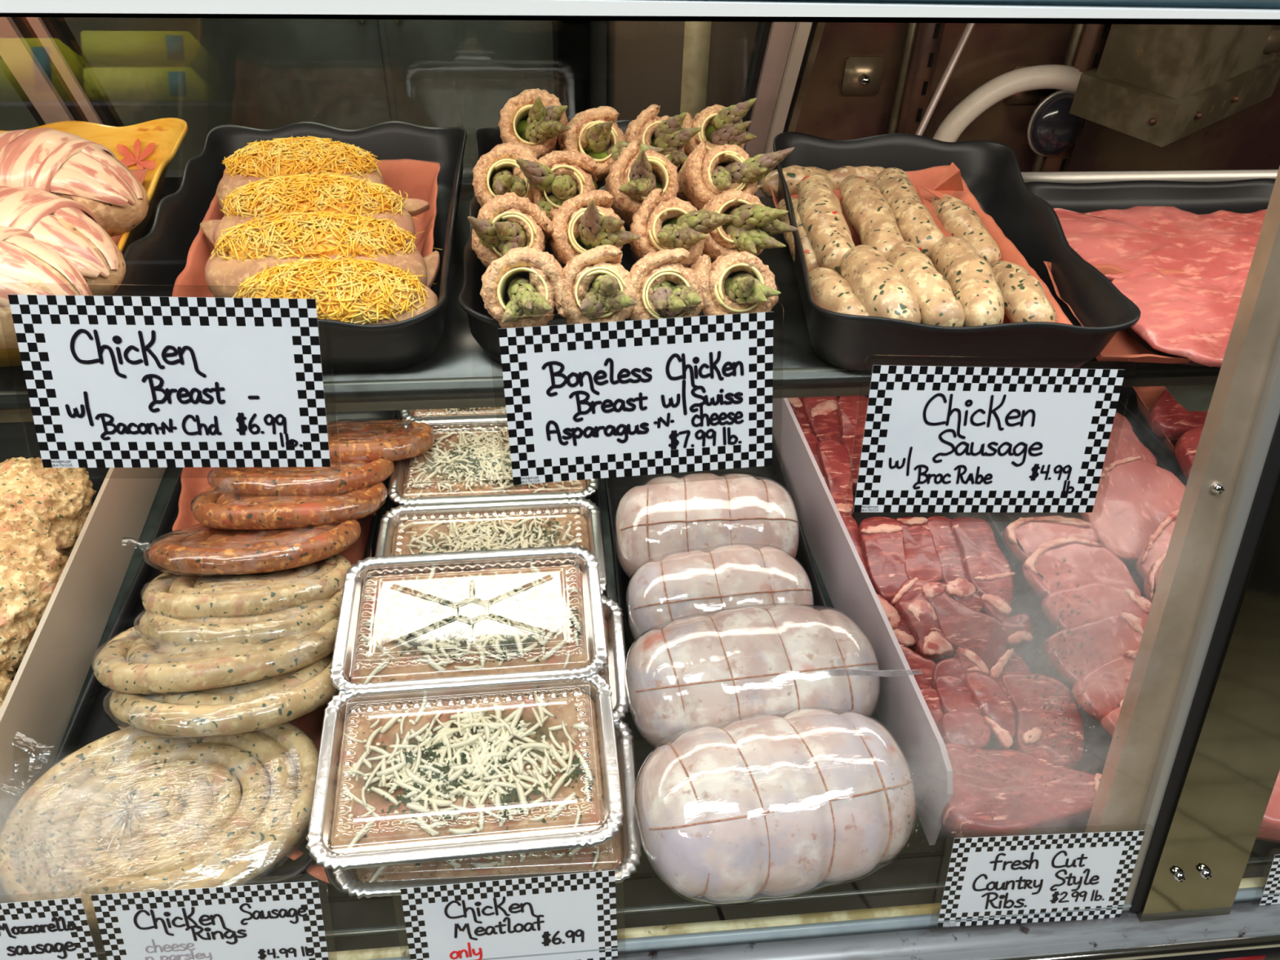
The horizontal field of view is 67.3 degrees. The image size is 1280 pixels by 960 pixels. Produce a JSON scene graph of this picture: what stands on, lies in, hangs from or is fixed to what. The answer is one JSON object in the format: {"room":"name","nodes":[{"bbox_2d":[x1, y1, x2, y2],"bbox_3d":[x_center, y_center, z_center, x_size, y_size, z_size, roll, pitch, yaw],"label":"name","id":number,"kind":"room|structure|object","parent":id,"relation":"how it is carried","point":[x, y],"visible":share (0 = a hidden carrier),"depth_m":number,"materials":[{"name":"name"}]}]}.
{"room":"food shop","nodes":[
{"label":"food shop","id":0,"kind":"room"},
{"bbox_2d":[0,17,606,169],"bbox_3d":[-0.218,-1.532,1.769,8.000,3.000,0.100,-2,40,-5],"label":"wall","id":1,"kind":"structure","parent":0,"point":[148,68],"depth_m":2.13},
{"bbox_3d":[0.045,1.675,0.220,8.000,0.060,7.000,-2,40,-5],"label":"floor","id":2,"kind":"structure","parent":0,"visible":0},
{"bbox_2d":[207,17,554,167],"bbox_3d":[-0.487,-0.945,1.878,0.620,1.840,0.390,-2,40,-5],"label":"storage cabinet","id":3,"kind":"object","parent":2,"relation":"on","point":[347,74],"visible":0.31,"depth_m":1.80,"materials":[{"name":"silver metal"}]},
{"bbox_2d":[557,20,591,122],"bbox_3d":[-0.129,-1.329,1.753,0.070,2.590,0.068,-2,40,-5],"label":"pipe","id":4,"kind":"object","parent":2,"relation":"on","point":[573,36],"visible":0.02,"depth_m":2.08,"materials":[{"name":"black"}]},
{"bbox_2d":[0,0,1279,959],"bbox_3d":[-0.060,0.115,0.939,2.350,1.425,0.776,-2,40,-5],"label":"display case","id":5,"kind":"object","parent":2,"relation":"on","point":[892,913],"visible":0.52,"depth_m":0.67,"materials":[{"name":"metal"}]},
{"bbox_2d":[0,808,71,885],"bbox_3d":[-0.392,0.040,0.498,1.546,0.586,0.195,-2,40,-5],"label":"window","id":6,"kind":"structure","parent":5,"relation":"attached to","point":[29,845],"depth_m":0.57,"materials":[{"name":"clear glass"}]},
{"bbox_2d":[3,282,339,474],"bbox_3d":[-0.229,-0.047,0.476,0.154,0.099,0.032,-2,40,-5],"label":"price sign","id":7,"kind":"object","parent":6,"relation":"attached to","point":[111,381],"visible":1,"depth_m":0.47,"materials":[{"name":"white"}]},
{"bbox_2d":[487,301,783,488],"bbox_3d":[0.000,-0.042,0.502,0.153,0.096,0.031,-3,40,-6],"label":"price sign","id":8,"kind":"object","parent":6,"relation":"attached to","point":[647,397],"visible":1,"depth_m":0.50,"materials":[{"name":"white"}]},
{"bbox_2d":[844,359,1128,519],"bbox_3d":[0.192,-0.021,0.531,0.156,0.098,0.031,-2,40,-4],"label":"price sign","id":9,"kind":"object","parent":6,"relation":"attached to","point":[936,439],"visible":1,"depth_m":0.53,"materials":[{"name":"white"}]},
{"bbox_2d":[0,897,98,959],"bbox_3d":[-0.403,0.295,0.593,0.138,0.090,0.031,-2,40,-5],"label":"price sign","id":10,"kind":"object","parent":5,"relation":"on","point":[59,929],"visible":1,"depth_m":0.59,"materials":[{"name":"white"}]},
{"bbox_2d":[0,422,109,680],"bbox_3d":[-0.617,0.106,0.848,0.238,0.023,0.586,-2,40,-5],"label":"tray","id":11,"kind":"object","parent":5,"relation":"on","point":[17,439],"visible":0.03,"depth_m":1.03,"materials":[{"name":"black plastic"}]},
{"bbox_2d":[0,517,67,677],"bbox_3d":[-0.570,0.108,0.804,0.174,0.106,0.193,-2,40,-5],"label":"chicken","id":12,"kind":"object","parent":11,"relation":"in","point":[31,566],"visible":0.74,"depth_m":0.79},
{"bbox_2d":[0,456,96,559],"bbox_3d":[-0.579,0.034,0.903,0.122,0.090,0.134,-7,40,-10],"label":"chicken","id":13,"kind":"object","parent":11,"relation":"in","point":[54,501],"visible":0.63,"depth_m":0.88},
{"bbox_2d":[0,467,165,901],"bbox_3d":[-0.475,0.075,0.846,0.004,0.082,0.571,-4,40,-7],"label":"divider","id":14,"kind":"object","parent":5,"relation":"on","point":[37,709],"visible":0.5,"depth_m":0.78,"materials":[{"name":"beige"}]},
{"bbox_2d":[3,410,396,902],"bbox_3d":[-0.351,0.097,0.870,0.208,0.023,0.590,-2,40,-5],"label":"tray","id":15,"kind":"object","parent":5,"relation":"on","point":[90,722],"visible":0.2,"depth_m":0.77,"materials":[{"name":"black plastic"}]},
{"bbox_2d":[172,466,375,884],"bbox_3d":[-0.338,0.120,0.837,0.202,0.022,0.523,-5,40,-8],"label":"paper liner","id":16,"kind":"object","parent":15,"relation":"on","point":[193,480],"visible":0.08,"depth_m":0.92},
{"bbox_2d":[0,721,319,933],"bbox_3d":[-0.350,0.227,0.664,0.250,0.061,0.154,-5,40,-9],"label":"sausage","id":17,"kind":"object","parent":16,"relation":"on","point":[121,781],"visible":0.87,"depth_m":0.67,"materials":[{"name":"food"}]},
{"bbox_2d":[91,617,338,694],"bbox_3d":[-0.329,0.127,0.764,0.192,0.090,0.150,-13,42,-18],"label":"sausage","id":18,"kind":"object","parent":16,"relation":"on","point":[126,663],"visible":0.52,"depth_m":0.70,"materials":[{"name":"food"}]},
{"bbox_2d":[102,652,338,737],"bbox_3d":[-0.312,0.155,0.741,0.181,0.078,0.142,-9,41,-13],"label":"sausage","id":19,"kind":"object","parent":16,"relation":"on","point":[251,706],"visible":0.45,"depth_m":0.69,"materials":[{"name":"food"}]},
{"bbox_2d":[133,588,342,648],"bbox_3d":[-0.324,0.109,0.795,0.171,0.079,0.132,-7,40,-10],"label":"sausage","id":20,"kind":"object","parent":16,"relation":"on","point":[260,628],"visible":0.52,"depth_m":0.74,"materials":[{"name":"food"}]},
{"bbox_2d":[140,554,351,619],"bbox_3d":[-0.333,0.087,0.819,0.170,0.082,0.133,-2,40,-5],"label":"sausage","id":21,"kind":"object","parent":16,"relation":"on","point":[179,597],"visible":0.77,"depth_m":0.77,"materials":[{"name":"food"}]},
{"bbox_2d":[190,481,387,529],"bbox_3d":[-0.329,0.017,0.905,0.176,0.080,0.140,-9,41,-13],"label":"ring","id":22,"kind":"object","parent":16,"relation":"on","point":[211,508],"visible":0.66,"depth_m":0.85,"materials":[{"name":"food"}]},
{"bbox_2d":[124,519,360,575],"bbox_3d":[-0.343,0.055,0.856,0.167,0.083,0.158,21,43,21],"label":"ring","id":23,"kind":"object","parent":22,"relation":"on","point":[199,548],"visible":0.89,"depth_m":0.81,"materials":[{"name":"food"}]},
{"bbox_2d":[207,458,394,497],"bbox_3d":[-0.329,-0.008,0.940,0.173,0.076,0.136,-6,40,-10],"label":"sausage","id":24,"kind":"object","parent":16,"relation":"on","point":[355,475],"visible":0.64,"depth_m":0.89,"materials":[{"name":"food"}]},
{"bbox_2d":[326,417,435,464],"bbox_3d":[-0.292,-0.042,0.987,0.160,0.070,0.129,-10,41,-14],"label":"sausage","id":25,"kind":"object","parent":15,"relation":"on","point":[369,440],"visible":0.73,"depth_m":0.96,"materials":[{"name":"food"}]},
{"bbox_2d":[91,880,328,959],"bbox_3d":[-0.267,0.290,0.606,0.146,0.094,0.031,-2,40,-5],"label":"price sign","id":26,"kind":"object","parent":5,"relation":"on","point":[275,921],"visible":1,"depth_m":0.60,"materials":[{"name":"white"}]},
{"bbox_2d":[0,17,825,201],"bbox_3d":[-0.536,-0.308,0.824,1.364,0.615,0.323,-2,40,-5],"label":"door","id":27,"kind":"structure","parent":5,"relation":"attached to","point":[42,58],"depth_m":0.80,"materials":[{"name":"clear glass"}]},
{"bbox_2d":[324,415,607,897],"bbox_3d":[-0.137,0.092,0.885,0.213,0.023,0.601,-2,40,-5],"label":"tray","id":28,"kind":"object","parent":5,"relation":"on","point":[595,498],"visible":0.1,"depth_m":0.94,"materials":[{"name":"black plastic"}]},
{"bbox_2d":[332,719,641,898],"bbox_3d":[-0.105,0.237,0.694,0.208,0.044,0.139,-1,40,-4],"label":"pan","id":29,"kind":"object","parent":28,"relation":"on","point":[624,851],"visible":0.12,"depth_m":0.65,"materials":[{"name":"silver metal"}]},
{"bbox_2d":[306,673,623,871],"bbox_3d":[-0.119,0.206,0.675,0.207,0.052,0.139,-3,40,-6],"label":"pan","id":30,"kind":"object","parent":29,"relation":"on","point":[446,775],"visible":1,"depth_m":0.66,"materials":[{"name":"silver metal"}]},
{"bbox_2d":[374,496,607,595],"bbox_3d":[-0.136,0.076,0.882,0.208,0.048,0.140,-3,41,-6],"label":"pan","id":31,"kind":"object","parent":28,"relation":"on","point":[458,526],"visible":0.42,"depth_m":0.90,"materials":[{"name":"silver metal"}]},
{"bbox_2d":[386,415,599,505],"bbox_3d":[-0.148,-0.012,0.989,0.208,0.048,0.140,-2,41,-5],"label":"pan","id":32,"kind":"object","parent":28,"relation":"on","point":[464,462],"visible":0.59,"depth_m":0.96,"materials":[{"name":"silver metal"}]},
{"bbox_2d":[598,595,629,723],"bbox_3d":[-0.115,0.157,0.785,0.208,0.044,0.139,-2,40,-4],"label":"pan","id":33,"kind":"object","parent":28,"relation":"on","point":[614,673],"visible":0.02,"depth_m":0.78,"materials":[{"name":"silver metal"}]},
{"bbox_2d":[329,544,608,697],"bbox_3d":[-0.132,0.117,0.765,0.207,0.049,0.139,-3,40,-6],"label":"pan","id":34,"kind":"object","parent":33,"relation":"on","point":[464,620],"visible":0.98,"depth_m":0.75,"materials":[{"name":"silver metal"}]},
{"bbox_2d":[400,866,625,959],"bbox_3d":[-0.083,0.294,0.627,0.147,0.096,0.032,-2,40,-5],"label":"price sign","id":35,"kind":"object","parent":5,"relation":"on","point":[572,912],"visible":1,"depth_m":0.62,"materials":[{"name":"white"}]},
{"bbox_2d":[0,168,1278,422],"bbox_3d":[-0.066,-0.141,0.730,2.210,0.065,0.293,-2,40,-5],"label":"display shelf","id":36,"kind":"object","parent":5,"relation":"attached to","point":[459,373],"visible":0.25,"depth_m":0.63,"materials":[{"name":"metal"}]},
{"bbox_2d":[0,117,187,368],"bbox_3d":[-0.470,-0.168,0.676,0.250,0.052,0.339,-5,40,-8],"label":"serving tray","id":37,"kind":"object","parent":36,"relation":"on","point":[153,144],"visible":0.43,"depth_m":0.79,"materials":[{"name":"yellow ceramic"}]},
{"bbox_2d":[0,225,92,348],"bbox_3d":[-0.368,-0.109,0.541,0.117,0.066,0.082,26,45,26],"label":"chicken","id":38,"kind":"object","parent":37,"relation":"on","point":[28,266],"visible":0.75,"depth_m":0.52},
{"bbox_2d":[0,185,125,296],"bbox_3d":[-0.369,-0.142,0.584,0.126,0.064,0.079,14,41,14],"label":"chicken","id":39,"kind":"object","parent":37,"relation":"on","point":[65,226],"visible":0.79,"depth_m":0.56},
{"bbox_2d":[0,127,148,236],"bbox_3d":[-0.389,-0.198,0.642,0.124,0.065,0.079,13,41,13],"label":"chicken","id":40,"kind":"object","parent":37,"relation":"on","point":[62,164],"visible":0.84,"depth_m":0.62},
{"bbox_2d":[111,120,466,371],"bbox_3d":[-0.236,-0.179,0.700,0.210,0.050,0.333,-2,40,-5],"label":"serving tray","id":41,"kind":"object","parent":36,"relation":"on","point":[154,261],"visible":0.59,"depth_m":0.69,"materials":[{"name":"black plastic"}]},
{"bbox_2d":[171,159,439,297],"bbox_3d":[-0.230,-0.172,0.694,0.172,0.038,0.250,-2,40,-5],"label":"paper liner","id":42,"kind":"object","parent":41,"relation":"on","point":[416,178],"visible":0.11,"depth_m":0.73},
{"bbox_2d":[216,135,385,211],"bbox_3d":[-0.251,-0.221,0.715,0.122,0.057,0.075,2,40,0],"label":"chicken breast","id":43,"kind":"object","parent":42,"relation":"on","point":[284,157],"visible":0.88,"depth_m":0.70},
{"bbox_2d":[200,172,430,248],"bbox_3d":[-0.230,-0.179,0.669,0.159,0.056,0.076,-2,40,-4],"label":"chicken breast","id":44,"kind":"object","parent":42,"relation":"on","point":[324,192],"visible":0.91,"depth_m":0.66,"materials":[{"name":"food"}]},
{"bbox_2d":[204,208,439,297],"bbox_3d":[-0.208,-0.142,0.626,0.147,0.057,0.078,1,40,-1],"label":"chicken breast","id":45,"kind":"object","parent":42,"relation":"on","point":[248,247],"visible":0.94,"depth_m":0.61,"materials":[{"name":"food"}]},
{"bbox_2d":[232,254,438,324],"bbox_3d":[-0.192,-0.110,0.602,0.129,0.055,0.066,-1,40,-4],"label":"chicken breast","id":46,"kind":"object","parent":41,"relation":"on","point":[348,290],"visible":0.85,"depth_m":0.58,"materials":[{"name":"food"}]},
{"bbox_2d":[458,120,779,361],"bbox_3d":[-0.026,-0.187,0.719,0.200,0.050,0.333,-2,40,-5],"label":"serving tray","id":47,"kind":"object","parent":36,"relation":"on","point":[470,300],"visible":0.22,"depth_m":0.63,"materials":[{"name":"black plastic"}]},
{"bbox_2d":[471,142,547,207],"bbox_3d":[-0.093,-0.206,0.693,0.053,0.080,0.113,-2,40,-5],"label":"roll","id":48,"kind":"object","parent":47,"relation":"in","point":[497,171],"visible":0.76,"depth_m":0.66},
{"bbox_2d":[467,191,554,279],"bbox_3d":[-0.083,-0.155,0.639,0.056,0.087,0.112,-3,40,-6],"label":"roll","id":49,"kind":"object","parent":47,"relation":"in","point":[508,221],"visible":0.7,"depth_m":0.60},
{"bbox_2d":[480,245,569,328],"bbox_3d":[-0.068,-0.108,0.585,0.053,0.081,0.111,1,40,-1],"label":"roll","id":50,"kind":"object","parent":47,"relation":"in","point":[514,300],"visible":0.96,"depth_m":0.55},
{"bbox_2d":[497,88,571,159],"bbox_3d":[-0.082,-0.272,0.756,0.056,0.089,0.117,-1,40,-4],"label":"roll","id":51,"kind":"object","parent":47,"relation":"on","point":[535,119],"visible":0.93,"depth_m":0.72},
{"bbox_2d":[515,151,599,222],"bbox_3d":[-0.056,-0.206,0.694,0.053,0.091,0.114,1,40,-1],"label":"roll","id":52,"kind":"object","parent":47,"relation":"in","point":[563,175],"visible":0.7,"depth_m":0.66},
{"bbox_2d":[547,189,641,268],"bbox_3d":[-0.036,-0.161,0.643,0.052,0.095,0.115,-7,40,-10],"label":"roll","id":53,"kind":"object","parent":47,"relation":"in","point":[587,220],"visible":0.77,"depth_m":0.61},
{"bbox_2d":[558,244,637,324],"bbox_3d":[-0.026,-0.109,0.592,0.051,0.085,0.114,0,40,-2],"label":"roll","id":54,"kind":"object","parent":47,"relation":"in","point":[600,289],"visible":0.92,"depth_m":0.56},
{"bbox_2d":[560,106,663,190],"bbox_3d":[-0.033,-0.253,0.752,0.060,0.087,0.123,-13,42,-17],"label":"roll","id":55,"kind":"object","parent":47,"relation":"in","point":[594,132],"visible":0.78,"depth_m":0.72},
{"bbox_2d":[604,140,679,231],"bbox_3d":[0.003,-0.212,0.700,0.054,0.095,0.112,-4,40,-7],"label":"roll","id":56,"kind":"object","parent":47,"relation":"in","point":[634,175],"visible":0.83,"depth_m":0.67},
{"bbox_2d":[623,104,702,169],"bbox_3d":[0.010,-0.264,0.774,0.052,0.094,0.114,-5,40,-8],"label":"roll","id":57,"kind":"object","parent":47,"relation":"in","point":[665,132],"visible":0.62,"depth_m":0.74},
{"bbox_2d":[628,247,704,319],"bbox_3d":[0.014,-0.110,0.598,0.051,0.083,0.112,1,40,-2],"label":"roll","id":58,"kind":"object","parent":47,"relation":"in","point":[666,288],"visible":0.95,"depth_m":0.56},
{"bbox_2d":[629,187,736,267],"bbox_3d":[0.020,-0.161,0.652,0.059,0.086,0.114,-5,40,-8],"label":"roll","id":59,"kind":"object","parent":47,"relation":"in","point":[674,223],"visible":0.88,"depth_m":0.62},
{"bbox_2d":[677,97,756,173],"bbox_3d":[0.055,-0.272,0.772,0.055,0.098,0.111,-3,40,-6],"label":"roll","id":60,"kind":"object","parent":47,"relation":"in","point":[721,125],"visible":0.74,"depth_m":0.74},
{"bbox_2d":[676,141,794,210],"bbox_3d":[0.058,-0.217,0.709,0.061,0.092,0.111,-9,41,-13],"label":"roll","id":61,"kind":"object","parent":47,"relation":"in","point":[703,175],"visible":0.8,"depth_m":0.68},
{"bbox_2d":[689,251,781,315],"bbox_3d":[0.055,-0.112,0.606,0.054,0.086,0.110,-1,40,-4],"label":"roll","id":62,"kind":"object","parent":47,"relation":"in","point":[735,282],"visible":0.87,"depth_m":0.57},
{"bbox_2d":[699,190,798,263],"bbox_3d":[0.060,-0.166,0.662,0.060,0.083,0.115,-8,40,-11],"label":"roll","id":63,"kind":"object","parent":47,"relation":"in","point":[753,225],"visible":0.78,"depth_m":0.63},
{"bbox_2d":[757,131,1141,371],"bbox_3d":[0.199,-0.176,0.712,0.217,0.055,0.321,2,40,0],"label":"serving tray","id":64,"kind":"object","parent":36,"relation":"on","point":[990,171],"depth_m":0.65,"materials":[{"name":"black plastic"}]},
{"bbox_2d":[768,162,1072,326],"bbox_3d":[0.188,-0.173,0.701,0.176,0.054,0.269,-2,40,-5],"label":"sausages","id":65,"kind":"object","parent":64,"relation":"on","point":[938,181],"depth_m":0.66,"materials":[{"name":"food"}]},
{"bbox_2d":[1025,177,1275,365],"bbox_3d":[0.451,-0.164,0.731,0.262,0.026,0.266,-2,40,-5],"label":"serving tray","id":66,"kind":"object","parent":36,"relation":"on","point":[1253,195],"visible":0.32,"depth_m":0.82,"materials":[{"name":"black plastic"}]},
{"bbox_2d":[1043,261,1235,363],"bbox_3d":[0.395,-0.112,0.659,0.219,0.024,0.124,-2,40,-5],"label":"paper liner","id":67,"kind":"object","parent":66,"relation":"on","point":[1123,346],"visible":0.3,"depth_m":0.64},
{"bbox_2d":[1111,269,1248,367],"bbox_3d":[0.399,-0.111,0.643,0.158,0.013,0.115,-2,40,-5],"label":"cutlet","id":68,"kind":"object","parent":67,"relation":"on","point":[1193,319],"visible":0.61,"depth_m":0.64,"materials":[{"name":"food"}]},
{"bbox_2d":[1053,206,1266,281],"bbox_3d":[0.431,-0.182,0.741,0.244,0.012,0.141,-2,40,-5],"label":"cutlet","id":69,"kind":"object","parent":66,"relation":"on","point":[1138,240],"visible":0.67,"depth_m":0.74,"materials":[{"name":"food"}]},
{"bbox_2d":[604,439,828,779],"bbox_3d":[0.068,0.082,0.904,0.188,0.027,0.597,-2,40,-5],"label":"tray","id":70,"kind":"object","parent":5,"relation":"on","point":[615,487],"visible":0.17,"depth_m":0.92,"materials":[{"name":"black plastic"}]},
{"bbox_2d":[613,471,799,579],"bbox_3d":[0.061,0.048,0.888,0.169,0.109,0.120,-2,40,-5],"label":"tied roast","id":71,"kind":"object","parent":70,"relation":"on","point":[668,513],"visible":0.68,"depth_m":0.85,"materials":[{"name":"food"}]},
{"bbox_2d":[625,542,813,643],"bbox_3d":[0.068,0.106,0.830,0.161,0.096,0.104,-5,40,-8],"label":"tied roast","id":72,"kind":"object","parent":70,"relation":"on","point":[684,584],"visible":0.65,"depth_m":0.80,"materials":[{"name":"food"}]},
{"bbox_2d":[625,603,880,750],"bbox_3d":[0.088,0.157,0.757,0.198,0.109,0.120,-5,40,-8],"label":"tied roast","id":73,"kind":"object","parent":70,"relation":"on","point":[742,661],"visible":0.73,"depth_m":0.71,"materials":[{"name":"food"}]},
{"bbox_2d":[634,706,916,905],"bbox_3d":[0.093,0.223,0.668,0.193,0.114,0.125,-7,40,-10],"label":"tied roast","id":74,"kind":"object","parent":70,"relation":"on","point":[798,801],"visible":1,"depth_m":0.62,"materials":[{"name":"food"}]},
{"bbox_2d":[772,397,952,845],"bbox_3d":[0.175,0.056,0.896,0.004,0.082,0.571,-4,40,-7],"label":"divider","id":75,"kind":"object","parent":5,"relation":"on","point":[851,591],"visible":0.75,"depth_m":0.80,"materials":[{"name":"grey"}]},
{"bbox_2d":[886,22,945,134],"bbox_3d":[0.269,-0.380,0.951,0.030,0.590,0.023,-2,40,-5],"label":"upright","id":76,"kind":"object","parent":5,"relation":"attached to","point":[922,41],"visible":0.34,"depth_m":0.93,"materials":[{"name":"black"}]},
{"bbox_2d":[836,395,1112,822],"bbox_3d":[0.277,0.073,0.931,0.170,0.017,0.582,-4,40,-7],"label":"tray","id":77,"kind":"object","parent":5,"relation":"on","point":[1094,762],"visible":0.05,"depth_m":0.87,"materials":[{"name":"black plastic"}]},
{"bbox_2d":[817,439,853,515],"bbox_3d":[0.200,0.002,0.979,0.032,0.038,0.104,2,40,0],"label":"rib","id":78,"kind":"object","parent":77,"relation":"on","point":[833,457],"visible":0.72,"depth_m":0.98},
{"bbox_2d":[836,395,868,493],"bbox_3d":[0.232,-0.042,1.040,0.037,0.044,0.135,5,40,3],"label":"rib","id":79,"kind":"object","parent":77,"relation":"on","point":[851,411],"visible":0.45,"depth_m":1.04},
{"bbox_2d":[857,516,908,602],"bbox_3d":[0.227,0.076,0.887,0.043,0.041,0.093,-2,40,-5],"label":"rib","id":80,"kind":"object","parent":77,"relation":"on","point":[881,538],"visible":0.86,"depth_m":0.88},
{"bbox_2d":[896,516,942,582],"bbox_3d":[0.256,0.069,0.894,0.038,0.039,0.075,-2,40,-5],"label":"rib","id":81,"kind":"object","parent":77,"relation":"on","point":[922,561],"visible":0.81,"depth_m":0.88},
{"bbox_2d":[894,591,954,663],"bbox_3d":[0.238,0.125,0.811,0.030,0.036,0.062,-10,41,-14],"label":"rib","id":82,"kind":"object","parent":77,"relation":"on","point":[921,618],"visible":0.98,"depth_m":0.80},
{"bbox_2d":[926,515,968,583],"bbox_3d":[0.285,0.072,0.894,0.029,0.039,0.082,-2,40,-5],"label":"rib","id":83,"kind":"object","parent":77,"relation":"on","point":[948,549],"visible":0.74,"depth_m":0.89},
{"bbox_2d":[920,582,1008,675],"bbox_3d":[0.272,0.125,0.811,0.050,0.044,0.087,-30,49,-33],"label":"rib","id":84,"kind":"object","parent":77,"relation":"on","point":[984,634],"visible":0.78,"depth_m":0.80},
{"bbox_2d":[937,711,1013,749],"bbox_3d":[0.248,0.190,0.719,0.051,0.028,0.032,2,40,0],"label":"rib","id":85,"kind":"object","parent":77,"relation":"on","point":[951,726],"visible":0.84,"depth_m":0.71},
{"bbox_2d":[949,516,1014,606],"bbox_3d":[0.315,0.078,0.885,0.043,0.042,0.098,-2,40,-5],"label":"rib","id":86,"kind":"object","parent":77,"relation":"on","point":[987,568],"visible":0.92,"depth_m":0.88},
{"bbox_2d":[963,672,1015,744],"bbox_3d":[0.271,0.176,0.742,0.027,0.033,0.057,-10,41,-14],"label":"rib","id":87,"kind":"object","parent":77,"relation":"on","point":[989,705],"visible":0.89,"depth_m":0.73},
{"bbox_2d":[940,742,1101,838],"bbox_3d":[0.277,0.223,0.693,0.127,0.037,0.069,-2,40,-5],"label":"meat","id":88,"kind":"object","parent":77,"relation":"on","point":[962,816],"visible":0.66,"depth_m":0.68,"materials":[{"name":"food"}]},
{"bbox_2d":[1000,672,1084,768],"bbox_3d":[0.308,0.187,0.737,0.057,0.034,0.084,-2,40,-5],"label":"rib","id":89,"kind":"object","parent":77,"relation":"on","point":[1024,698],"visible":0.88,"depth_m":0.73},
{"bbox_2d":[1043,612,1146,687],"bbox_3d":[0.377,0.139,0.769,0.098,0.034,0.058,-11,41,-16],"label":"pork chop","id":90,"kind":"object","parent":77,"relation":"on","point":[1114,635],"visible":0.67,"depth_m":0.77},
{"bbox_2d":[1100,706,1121,737],"bbox_3d":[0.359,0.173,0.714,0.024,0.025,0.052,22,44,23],"label":"pork chop","id":91,"kind":"object","parent":77,"relation":"on","point":[1108,722],"visible":0.14,"depth_m":0.70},
{"bbox_2d":[1071,649,1137,722],"bbox_3d":[0.371,0.158,0.735,0.078,0.030,0.044,-15,42,-20],"label":"pork chop","id":92,"kind":"object","parent":91,"relation":"on","point":[1105,688],"visible":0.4,"depth_m":0.73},
{"bbox_2d":[937,830,1144,927],"bbox_3d":[0.273,0.273,0.655,0.147,0.090,0.029,-2,40,-5],"label":"price sign","id":93,"kind":"object","parent":5,"relation":"on","point":[987,877],"visible":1,"depth_m":0.66,"materials":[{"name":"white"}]},
{"bbox_2d":[1026,89,1085,156],"bbox_3d":[0.422,-0.355,0.966,0.059,0.067,0.022,-2,40,-5],"label":"fitting","id":94,"kind":"object","parent":5,"relation":"attached to","point":[1052,130],"visible":0.87,"depth_m":0.96,"materials":[{"name":"grey"}]},
{"bbox_2d":[1031,23,1111,171],"bbox_3d":[0.434,-0.386,0.966,0.030,0.590,0.023,-2,40,-5],"label":"upright","id":95,"kind":"object","parent":5,"relation":"attached to","point":[1087,42],"visible":0.26,"depth_m":0.94,"materials":[{"name":"black"}]},
{"bbox_2d":[997,433,1170,597],"bbox_3d":[0.476,0.061,0.951,0.210,0.021,0.575,-4,40,-8],"label":"tray","id":96,"kind":"object","parent":5,"relation":"on","point":[1007,517],"visible":0.04,"depth_m":0.99,"materials":[{"name":"black plastic"}]},
{"bbox_2d":[1003,515,1097,564],"bbox_3d":[0.387,0.060,0.897,0.089,0.030,0.054,-2,40,-5],"label":"pork chop","id":97,"kind":"object","parent":96,"relation":"on","point":[1026,534],"visible":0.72,"depth_m":0.90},
{"bbox_2d":[1022,535,1140,599],"bbox_3d":[0.389,0.083,0.854,0.097,0.035,0.066,-2,40,-5],"label":"pork chop","id":98,"kind":"object","parent":96,"relation":"on","point":[1101,565],"visible":0.76,"depth_m":0.85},
{"bbox_2d":[1040,582,1151,631],"bbox_3d":[0.392,0.114,0.811,0.100,0.029,0.056,-2,40,-5],"label":"pork chop","id":99,"kind":"object","parent":96,"relation":"on","point":[1111,600],"visible":0.58,"depth_m":0.81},
{"bbox_2d":[1080,456,1186,564],"bbox_3d":[0.493,0.026,0.957,0.131,0.048,0.094,-22,45,-26],"label":"pork chop","id":100,"kind":"object","parent":96,"relation":"on","point":[1134,495],"visible":0.66,"depth_m":0.95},
{"bbox_2d":[1115,386,1186,485],"bbox_3d":[0.703,0.038,0.985,0.231,0.025,0.535,-4,40,-8],"label":"tray","id":101,"kind":"object","parent":5,"relation":"on","point":[1126,406],"visible":0.15,"depth_m":1.09,"materials":[{"name":"black plastic"}]},
{"bbox_2d":[1133,386,1177,455],"bbox_3d":[0.682,-0.047,1.071,0.225,0.037,0.174,-2,40,-5],"label":"paper liner","id":102,"kind":"object","parent":101,"relation":"on","point":[1147,396],"visible":0.09,"depth_m":1.12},
{"bbox_2d":[1147,389,1208,440],"bbox_3d":[0.642,-0.081,1.082,0.154,0.036,0.085,-2,40,-5],"label":"meat","id":103,"kind":"object","parent":102,"relation":"on","point":[1167,416],"visible":0.16,"depth_m":1.06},
{"bbox_2d":[1069,24,1279,146],"bbox_3d":[0.524,-0.480,0.839,0.248,0.300,0.103,-28,48,-31],"label":"box","id":104,"kind":"object","parent":5,"relation":"attached to","point":[1159,85],"visible":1,"depth_m":0.86,"materials":[{"name":"metal"}]},
{"bbox_2d":[932,64,1082,142],"bbox_3d":[0.387,-0.352,0.979,0.206,0.133,0.029,-4,40,-8],"label":"hose","id":105,"kind":"object","parent":104,"relation":"attached to","point":[1058,77],"visible":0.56,"depth_m":0.94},
{"bbox_2d":[1084,166,1279,921],"bbox_3d":[0.376,0.014,0.570,0.113,0.601,0.220,3,40,2],"label":"frame","id":106,"kind":"object","parent":5,"relation":"on","point":[1193,765],"visible":0.99,"depth_m":0.60,"materials":[{"name":"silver metal"}]},
{"bbox_2d":[606,21,758,120],"bbox_3d":[0.086,-0.712,2.093,0.300,1.240,0.304,-2,40,-5],"label":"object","id":107,"kind":"object","parent":2,"relation":"on","point":[679,67],"visible":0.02,"depth_m":1.84,"materials":[{"name":"brown cardboard"}]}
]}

